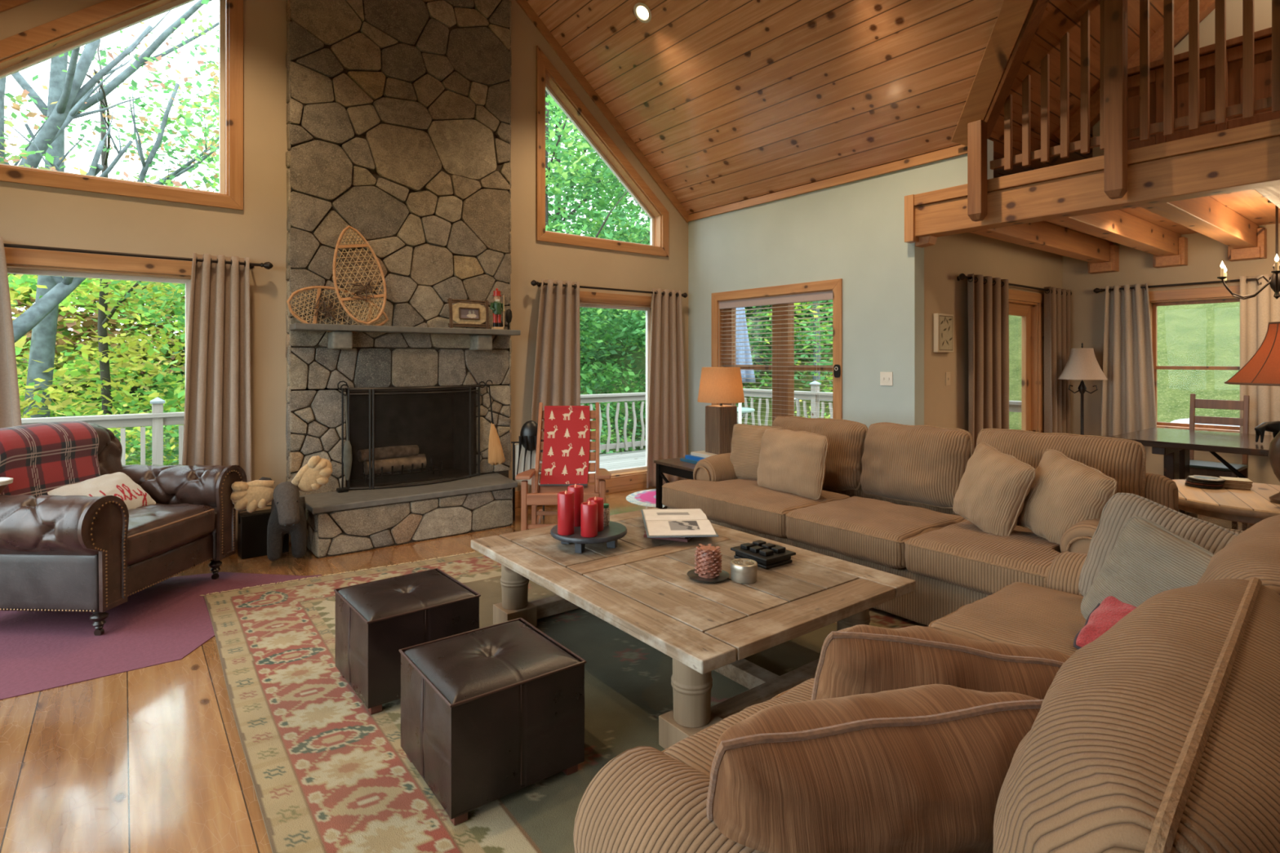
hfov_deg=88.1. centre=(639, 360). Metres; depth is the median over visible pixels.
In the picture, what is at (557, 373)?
curtain
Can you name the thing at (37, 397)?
broadleaf tree
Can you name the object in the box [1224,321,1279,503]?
table lamp
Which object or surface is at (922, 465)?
cushion
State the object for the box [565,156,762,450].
broadleaf tree
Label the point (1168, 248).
beam
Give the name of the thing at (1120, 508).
throw pillow
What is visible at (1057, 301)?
curtain
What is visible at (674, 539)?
book
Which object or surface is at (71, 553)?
leather armchair
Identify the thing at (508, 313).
paddle
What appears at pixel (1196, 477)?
coaster
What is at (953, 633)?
seat cushion
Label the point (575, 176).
broadleaf tree
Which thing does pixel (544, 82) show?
window
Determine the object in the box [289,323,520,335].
mantel shelf
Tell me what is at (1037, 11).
trim
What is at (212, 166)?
broadleaf tree
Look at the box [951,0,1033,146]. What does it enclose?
ceiling beam
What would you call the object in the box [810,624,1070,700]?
throw pillow
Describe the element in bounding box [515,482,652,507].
baseboard
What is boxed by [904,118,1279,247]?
beam
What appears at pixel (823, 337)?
broadleaf tree
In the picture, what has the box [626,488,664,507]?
round rug
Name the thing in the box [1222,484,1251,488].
coaster
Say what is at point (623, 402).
leafy shrub
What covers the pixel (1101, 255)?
beam
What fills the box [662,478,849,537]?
seat cushion
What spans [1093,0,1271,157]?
wall
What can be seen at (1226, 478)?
coaster
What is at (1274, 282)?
chandelier
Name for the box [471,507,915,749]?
coffee table
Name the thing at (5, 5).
trim
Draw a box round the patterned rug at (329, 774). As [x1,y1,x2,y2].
[200,551,928,852]
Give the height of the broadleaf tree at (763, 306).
14.051 m
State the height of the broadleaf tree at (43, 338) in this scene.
11.776 m
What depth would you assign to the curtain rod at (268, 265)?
4.40 m
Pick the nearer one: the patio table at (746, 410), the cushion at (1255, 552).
the cushion at (1255, 552)
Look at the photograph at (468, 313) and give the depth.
5.78 m
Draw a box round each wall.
[0,0,688,511]
[688,138,993,454]
[924,232,1062,432]
[1062,222,1279,484]
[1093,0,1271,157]
[1127,26,1279,150]
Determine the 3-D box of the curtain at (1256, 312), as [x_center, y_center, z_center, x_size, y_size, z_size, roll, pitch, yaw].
[5.916,0.033,5.703,0.102,1.615,1.101,0,0,-38]
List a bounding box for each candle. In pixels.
[557,490,574,535]
[567,484,583,526]
[580,501,597,537]
[586,496,603,531]
[687,543,729,582]
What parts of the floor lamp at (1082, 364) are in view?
lamp shade, scroll arm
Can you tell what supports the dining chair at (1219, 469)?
on the floor
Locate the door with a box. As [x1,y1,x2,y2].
[1008,288,1044,432]
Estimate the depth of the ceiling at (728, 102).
5.53 m
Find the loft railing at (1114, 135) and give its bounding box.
[967,0,1279,222]
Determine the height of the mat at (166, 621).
0.004 m
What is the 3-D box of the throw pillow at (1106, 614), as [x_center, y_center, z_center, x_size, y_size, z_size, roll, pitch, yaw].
[1.526,0.827,1.949,0.255,0.224,0.363,0,0,-33]
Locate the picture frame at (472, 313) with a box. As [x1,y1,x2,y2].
[447,297,489,328]
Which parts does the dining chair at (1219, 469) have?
leg, rail, seat, leg, leg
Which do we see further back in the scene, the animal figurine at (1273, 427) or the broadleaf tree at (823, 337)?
the broadleaf tree at (823, 337)
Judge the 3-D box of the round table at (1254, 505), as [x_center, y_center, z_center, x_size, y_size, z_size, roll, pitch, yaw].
[3.671,1.098,3.910,1.086,0.597,1.086,0,0,32]
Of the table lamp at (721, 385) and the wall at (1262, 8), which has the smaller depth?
the wall at (1262, 8)
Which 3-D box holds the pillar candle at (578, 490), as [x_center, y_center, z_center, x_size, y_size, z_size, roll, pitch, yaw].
[-0.341,0.763,3.497,0.084,0.217,0.084,0,0,-38]
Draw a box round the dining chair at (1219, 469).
[1189,393,1249,523]
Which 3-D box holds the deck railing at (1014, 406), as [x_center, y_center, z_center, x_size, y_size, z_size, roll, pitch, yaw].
[2.826,0.882,9.456,0.140,1.155,5.020,0,0,-38]
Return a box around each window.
[0,0,243,210]
[4,247,192,382]
[536,45,668,257]
[579,291,651,489]
[711,278,842,422]
[1148,285,1239,433]
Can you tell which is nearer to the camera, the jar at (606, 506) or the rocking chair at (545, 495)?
the jar at (606, 506)
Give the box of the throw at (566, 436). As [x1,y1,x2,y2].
[540,405,590,486]
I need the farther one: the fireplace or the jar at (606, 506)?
the fireplace
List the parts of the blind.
ladder cord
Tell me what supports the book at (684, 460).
on the side table at (674, 467)
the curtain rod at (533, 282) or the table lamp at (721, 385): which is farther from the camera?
the curtain rod at (533, 282)
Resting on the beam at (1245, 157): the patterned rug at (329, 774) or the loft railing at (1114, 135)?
the loft railing at (1114, 135)
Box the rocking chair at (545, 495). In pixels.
[515,402,611,530]
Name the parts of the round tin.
lid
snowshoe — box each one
[286,285,388,332]
[332,225,386,324]
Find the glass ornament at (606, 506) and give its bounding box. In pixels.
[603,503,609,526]
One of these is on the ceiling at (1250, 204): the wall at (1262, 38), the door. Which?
the wall at (1262, 38)
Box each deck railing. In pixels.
[21,397,184,465]
[580,392,645,453]
[737,380,1021,425]
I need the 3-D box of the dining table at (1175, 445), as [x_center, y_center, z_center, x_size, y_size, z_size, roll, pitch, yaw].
[5.139,1.020,4.905,1.280,0.757,2.500,0,0,-38]
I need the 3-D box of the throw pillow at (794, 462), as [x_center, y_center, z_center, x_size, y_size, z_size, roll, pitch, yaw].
[1.041,0.705,4.554,0.202,0.440,0.580,0,0,-36]
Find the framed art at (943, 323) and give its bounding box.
[933,313,953,352]
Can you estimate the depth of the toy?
4.42 m
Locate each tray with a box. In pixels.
[550,520,626,553]
[730,540,795,568]
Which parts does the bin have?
handle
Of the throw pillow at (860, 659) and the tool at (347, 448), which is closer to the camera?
the throw pillow at (860, 659)
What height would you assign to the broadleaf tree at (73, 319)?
9.279 m
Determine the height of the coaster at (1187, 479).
0.014 m
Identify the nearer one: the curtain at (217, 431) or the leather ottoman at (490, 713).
the leather ottoman at (490, 713)
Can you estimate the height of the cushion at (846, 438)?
0.489 m
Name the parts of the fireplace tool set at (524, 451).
panel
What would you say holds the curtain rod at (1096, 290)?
attached to the wall at (1206, 255)
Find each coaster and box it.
[1184,482,1222,488]
[1185,480,1223,486]
[1186,475,1225,482]
[1186,478,1224,484]
[1219,476,1253,483]
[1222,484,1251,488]
[1222,486,1250,489]
[1223,483,1252,486]
[1224,481,1252,484]
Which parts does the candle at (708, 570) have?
dish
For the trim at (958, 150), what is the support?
attached to the wall at (853, 232)
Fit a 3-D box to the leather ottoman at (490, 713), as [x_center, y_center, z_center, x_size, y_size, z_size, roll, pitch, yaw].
[-0.512,1.191,2.271,0.478,0.393,0.478,0,0,-37]
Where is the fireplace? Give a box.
[285,0,520,558]
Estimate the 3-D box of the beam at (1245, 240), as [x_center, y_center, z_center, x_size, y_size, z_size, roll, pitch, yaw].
[4.491,-1.084,5.236,2.975,0.308,0.250,0,0,-38]
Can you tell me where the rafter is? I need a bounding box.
[1053,0,1214,142]
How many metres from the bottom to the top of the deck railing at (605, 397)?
1.105 m
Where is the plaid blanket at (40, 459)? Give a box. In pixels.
[0,420,100,497]
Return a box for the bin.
[237,505,288,559]
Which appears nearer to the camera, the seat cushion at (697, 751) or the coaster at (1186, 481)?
the seat cushion at (697, 751)
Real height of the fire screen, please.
0.840 m
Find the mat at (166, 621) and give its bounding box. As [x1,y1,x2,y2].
[0,572,322,700]
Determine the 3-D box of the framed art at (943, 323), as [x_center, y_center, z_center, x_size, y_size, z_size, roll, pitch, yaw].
[2.624,-0.232,5.712,0.270,0.330,0.042,0,0,-38]
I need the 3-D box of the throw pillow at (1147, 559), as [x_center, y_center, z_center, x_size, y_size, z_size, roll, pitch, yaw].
[1.613,0.745,1.965,0.188,0.503,0.554,0,0,-30]
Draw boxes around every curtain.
[0,236,22,428]
[182,253,251,550]
[528,278,580,493]
[646,288,687,488]
[967,273,1008,452]
[1044,286,1071,433]
[1101,283,1156,436]
[1240,274,1279,435]
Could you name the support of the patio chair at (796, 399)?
on the deck
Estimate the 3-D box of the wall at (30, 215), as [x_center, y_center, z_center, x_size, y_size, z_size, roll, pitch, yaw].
[-2.034,-1.517,5.721,6.760,5.833,0.160,0,0,-38]
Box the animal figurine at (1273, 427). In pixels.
[1254,421,1279,443]
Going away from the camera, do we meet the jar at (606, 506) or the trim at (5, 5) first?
the jar at (606, 506)
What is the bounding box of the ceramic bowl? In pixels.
[0,477,13,493]
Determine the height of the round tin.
0.079 m
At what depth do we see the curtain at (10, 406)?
4.06 m
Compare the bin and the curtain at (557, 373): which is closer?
the bin
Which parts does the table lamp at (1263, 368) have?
lamp shade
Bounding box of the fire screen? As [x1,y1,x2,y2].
[340,381,485,490]
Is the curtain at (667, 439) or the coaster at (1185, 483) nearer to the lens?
the coaster at (1185, 483)
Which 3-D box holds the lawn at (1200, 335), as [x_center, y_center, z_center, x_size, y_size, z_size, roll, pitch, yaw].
[27.110,-3.544,14.842,44.000,10.492,34.000,0,0,-38]
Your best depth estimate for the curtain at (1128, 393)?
6.80 m
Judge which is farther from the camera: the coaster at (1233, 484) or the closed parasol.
the closed parasol
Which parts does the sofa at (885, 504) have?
arm, frame, arm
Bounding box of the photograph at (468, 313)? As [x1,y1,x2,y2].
[460,308,478,318]
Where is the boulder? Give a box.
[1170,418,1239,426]
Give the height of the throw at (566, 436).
0.615 m
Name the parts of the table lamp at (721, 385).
lamp shade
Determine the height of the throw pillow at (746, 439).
0.422 m
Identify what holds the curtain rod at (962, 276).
attached to the wall at (966, 253)
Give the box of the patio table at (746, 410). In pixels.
[737,407,755,423]
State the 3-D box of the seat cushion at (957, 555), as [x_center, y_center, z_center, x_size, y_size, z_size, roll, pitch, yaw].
[1.914,1.002,3.300,0.767,0.222,0.882,0,0,-38]
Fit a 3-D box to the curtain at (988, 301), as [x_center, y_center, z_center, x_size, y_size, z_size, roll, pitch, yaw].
[3.182,0.307,6.080,0.702,2.145,0.119,0,0,-38]
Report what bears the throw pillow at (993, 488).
on the sofa at (885, 504)
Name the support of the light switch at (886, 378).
attached to the wall at (853, 232)
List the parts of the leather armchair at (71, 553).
panel, arm, nail trim, leg, backrest, nail trim, seat, arm, panel, leg, nail trim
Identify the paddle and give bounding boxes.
[505,308,511,329]
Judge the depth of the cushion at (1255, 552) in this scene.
1.61 m
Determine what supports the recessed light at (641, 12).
in the ceiling at (728, 102)
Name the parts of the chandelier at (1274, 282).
flame bulb, arm, arm, stem, flame bulb, arm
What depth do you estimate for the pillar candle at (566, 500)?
3.29 m
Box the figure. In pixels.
[489,288,504,329]
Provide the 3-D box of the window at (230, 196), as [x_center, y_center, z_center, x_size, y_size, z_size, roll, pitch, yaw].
[-3.753,-2.077,4.363,1.940,1.934,0.181,0,0,-38]
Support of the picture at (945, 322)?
attached to the framed art at (943, 323)
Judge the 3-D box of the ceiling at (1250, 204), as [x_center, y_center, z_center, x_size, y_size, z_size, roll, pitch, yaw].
[5.447,-1.290,4.073,3.200,0.100,6.110,0,0,-38]
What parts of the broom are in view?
handle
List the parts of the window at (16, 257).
trim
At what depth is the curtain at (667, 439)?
7.31 m
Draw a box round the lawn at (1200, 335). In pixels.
[611,302,1239,439]
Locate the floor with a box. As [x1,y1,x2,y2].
[0,486,1248,852]
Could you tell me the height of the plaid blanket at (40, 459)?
0.634 m
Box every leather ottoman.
[333,568,480,714]
[399,617,586,826]
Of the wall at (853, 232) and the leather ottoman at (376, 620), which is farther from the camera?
the wall at (853, 232)
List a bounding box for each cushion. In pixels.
[127,503,214,565]
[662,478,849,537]
[663,678,814,776]
[772,417,866,488]
[786,496,967,568]
[860,423,970,506]
[904,520,1061,595]
[927,626,979,640]
[931,582,1086,656]
[976,430,1142,496]
[992,578,1279,852]
[1196,515,1279,595]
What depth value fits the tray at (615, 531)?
3.30 m
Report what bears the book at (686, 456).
on the book at (684, 460)
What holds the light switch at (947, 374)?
attached to the wall at (966, 253)
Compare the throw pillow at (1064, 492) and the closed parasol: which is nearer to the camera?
the throw pillow at (1064, 492)
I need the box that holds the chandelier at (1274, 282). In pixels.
[1217,200,1279,299]
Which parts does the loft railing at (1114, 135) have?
post, post, rail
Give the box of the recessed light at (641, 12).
[633,2,651,22]
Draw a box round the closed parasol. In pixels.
[735,307,755,423]
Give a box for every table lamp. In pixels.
[697,367,744,454]
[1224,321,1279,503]
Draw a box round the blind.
[719,290,832,426]
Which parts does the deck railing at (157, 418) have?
rail, post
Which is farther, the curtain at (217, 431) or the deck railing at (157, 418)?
the deck railing at (157, 418)
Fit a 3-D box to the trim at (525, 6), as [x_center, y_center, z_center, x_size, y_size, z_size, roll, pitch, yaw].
[-0.705,-2.972,6.643,3.282,2.776,0.024,0,0,-38]
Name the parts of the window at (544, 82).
sash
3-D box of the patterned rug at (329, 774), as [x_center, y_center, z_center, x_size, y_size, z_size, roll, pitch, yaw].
[0.087,1.393,3.049,3.345,0.010,4.705,0,0,-38]
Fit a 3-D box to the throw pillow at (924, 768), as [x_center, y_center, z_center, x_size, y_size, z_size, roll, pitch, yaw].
[0.433,0.775,1.186,0.658,0.344,0.310,0,0,-10]
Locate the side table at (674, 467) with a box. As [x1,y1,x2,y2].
[653,457,695,509]
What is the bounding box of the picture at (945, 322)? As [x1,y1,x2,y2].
[939,315,952,351]
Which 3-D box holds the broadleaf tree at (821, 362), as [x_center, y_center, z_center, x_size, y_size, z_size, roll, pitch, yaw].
[3.562,-2.670,13.057,4.281,9.946,5.750,0,0,-38]
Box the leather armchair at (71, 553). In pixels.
[0,422,247,635]
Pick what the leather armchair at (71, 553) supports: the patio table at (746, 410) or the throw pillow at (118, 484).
the throw pillow at (118, 484)
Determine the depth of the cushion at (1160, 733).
0.84 m
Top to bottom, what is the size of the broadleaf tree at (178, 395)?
8.601 m
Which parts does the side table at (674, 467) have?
leg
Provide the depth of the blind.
6.64 m
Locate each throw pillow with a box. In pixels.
[47,471,155,510]
[706,684,1043,852]
[729,423,783,479]
[756,428,828,499]
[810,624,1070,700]
[952,441,1035,535]
[1017,448,1117,544]
[1073,595,1136,649]
[1078,493,1239,596]
[1080,515,1213,620]
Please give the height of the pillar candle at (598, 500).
0.172 m
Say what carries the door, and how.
in the wall at (966, 253)
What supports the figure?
on the fireplace
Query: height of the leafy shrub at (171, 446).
2.310 m
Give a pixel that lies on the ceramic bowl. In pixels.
(4, 482)
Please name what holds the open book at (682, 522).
on the book
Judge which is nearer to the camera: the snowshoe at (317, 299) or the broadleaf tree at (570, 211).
the snowshoe at (317, 299)
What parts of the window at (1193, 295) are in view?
meeting rail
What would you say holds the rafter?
attached to the ceiling at (728, 102)
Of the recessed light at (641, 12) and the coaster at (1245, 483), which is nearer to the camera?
the coaster at (1245, 483)
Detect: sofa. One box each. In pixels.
[573,515,1279,852]
[662,416,1178,626]
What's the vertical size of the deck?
0.060 m
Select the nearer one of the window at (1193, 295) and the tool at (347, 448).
the tool at (347, 448)
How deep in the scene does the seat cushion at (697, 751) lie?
1.58 m
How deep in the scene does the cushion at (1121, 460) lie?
3.53 m
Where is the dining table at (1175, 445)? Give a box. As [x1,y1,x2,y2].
[1107,427,1273,518]
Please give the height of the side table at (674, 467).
0.500 m
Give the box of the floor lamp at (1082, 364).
[1057,342,1107,435]
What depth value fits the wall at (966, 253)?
5.93 m
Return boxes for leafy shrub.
[97,409,180,465]
[580,402,632,454]
[589,392,645,453]
[795,400,830,418]
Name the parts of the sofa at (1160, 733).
arm, arm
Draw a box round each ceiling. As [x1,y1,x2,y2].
[526,0,1187,214]
[1044,189,1279,243]
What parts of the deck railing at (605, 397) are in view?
rail, rail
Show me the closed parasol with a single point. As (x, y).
(741, 349)
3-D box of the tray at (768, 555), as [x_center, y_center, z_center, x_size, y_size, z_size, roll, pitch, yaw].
[0.587,0.923,3.162,0.252,0.070,0.240,0,0,-35]
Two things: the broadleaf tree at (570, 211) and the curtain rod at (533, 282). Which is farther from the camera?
the broadleaf tree at (570, 211)
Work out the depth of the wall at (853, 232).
5.93 m
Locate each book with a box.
[640,508,719,537]
[644,533,693,542]
[680,457,697,464]
[684,454,704,461]
[690,450,717,457]
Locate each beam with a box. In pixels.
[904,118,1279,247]
[968,221,1119,274]
[1046,209,1187,268]
[1140,195,1266,261]
[1254,185,1279,208]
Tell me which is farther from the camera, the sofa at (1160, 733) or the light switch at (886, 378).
the light switch at (886, 378)
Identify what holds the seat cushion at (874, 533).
on the sofa at (885, 504)
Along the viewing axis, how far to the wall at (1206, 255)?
6.82 m
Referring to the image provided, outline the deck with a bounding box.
[588,449,645,472]
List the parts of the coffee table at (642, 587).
leg, leg, leg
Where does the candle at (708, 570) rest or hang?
on the coffee table at (642, 587)
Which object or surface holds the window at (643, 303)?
in the wall at (30, 215)
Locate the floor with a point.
(151, 759)
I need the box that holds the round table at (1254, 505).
[1173,479,1279,528]
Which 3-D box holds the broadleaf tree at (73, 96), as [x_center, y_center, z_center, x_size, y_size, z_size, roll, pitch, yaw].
[-7.168,-3.449,7.671,4.195,12.520,5.772,0,0,25]
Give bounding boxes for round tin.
[730,558,757,583]
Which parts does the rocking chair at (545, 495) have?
leg, armrest, leg, post, rail, post, leg, armrest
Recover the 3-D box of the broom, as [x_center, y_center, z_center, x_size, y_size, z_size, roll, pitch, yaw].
[-1.296,0.559,5.930,0.187,0.766,0.062,0,0,-38]
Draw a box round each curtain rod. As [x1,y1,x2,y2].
[3,243,273,269]
[530,280,687,297]
[956,273,1071,294]
[1093,276,1271,293]
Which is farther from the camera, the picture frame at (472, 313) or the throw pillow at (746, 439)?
the picture frame at (472, 313)
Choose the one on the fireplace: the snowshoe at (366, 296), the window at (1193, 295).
the snowshoe at (366, 296)
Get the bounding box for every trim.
[0,0,33,13]
[515,0,688,222]
[688,144,967,222]
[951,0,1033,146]
[984,0,1048,138]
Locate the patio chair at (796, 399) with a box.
[794,398,799,416]
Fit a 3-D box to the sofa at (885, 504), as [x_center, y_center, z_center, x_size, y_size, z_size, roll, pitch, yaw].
[1.476,0.889,4.200,1.188,0.957,2.865,0,0,-38]
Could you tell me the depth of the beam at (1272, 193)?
4.10 m
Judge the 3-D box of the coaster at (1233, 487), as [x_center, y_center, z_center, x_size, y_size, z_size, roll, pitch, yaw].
[3.733,0.793,4.155,0.136,0.010,0.136,0,0,35]
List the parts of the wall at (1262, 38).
raised panel, raised panel, cap rail, raised panel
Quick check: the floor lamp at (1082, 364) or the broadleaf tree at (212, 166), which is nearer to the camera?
the floor lamp at (1082, 364)
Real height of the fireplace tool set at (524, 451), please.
0.870 m
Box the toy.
[230,455,332,560]
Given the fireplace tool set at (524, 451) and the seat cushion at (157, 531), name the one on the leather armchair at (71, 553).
the seat cushion at (157, 531)
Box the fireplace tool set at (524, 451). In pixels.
[511,420,544,520]
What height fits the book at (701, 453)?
0.028 m
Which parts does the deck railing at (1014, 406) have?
post, rail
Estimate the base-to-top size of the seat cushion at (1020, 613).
0.220 m
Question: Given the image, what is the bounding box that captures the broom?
[485,379,505,465]
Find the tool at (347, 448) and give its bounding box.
[336,380,351,493]
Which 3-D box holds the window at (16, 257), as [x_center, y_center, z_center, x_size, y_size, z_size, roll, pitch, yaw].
[-3.776,0.325,4.345,1.600,2.050,0.181,0,0,-38]
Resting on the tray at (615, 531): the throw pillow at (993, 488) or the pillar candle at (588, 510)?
the pillar candle at (588, 510)
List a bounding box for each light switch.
[880,372,893,386]
[945,372,950,385]
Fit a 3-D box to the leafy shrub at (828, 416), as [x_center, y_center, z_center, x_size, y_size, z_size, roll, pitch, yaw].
[3.931,1.730,11.408,2.541,2.235,3.270,0,0,37]
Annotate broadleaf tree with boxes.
[0,9,219,342]
[1,0,219,417]
[4,138,216,413]
[8,35,203,465]
[17,377,174,466]
[88,9,219,396]
[104,0,219,453]
[545,89,649,444]
[547,100,649,371]
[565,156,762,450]
[608,194,832,373]
[742,299,832,423]
[744,300,832,349]
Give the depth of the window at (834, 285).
6.62 m

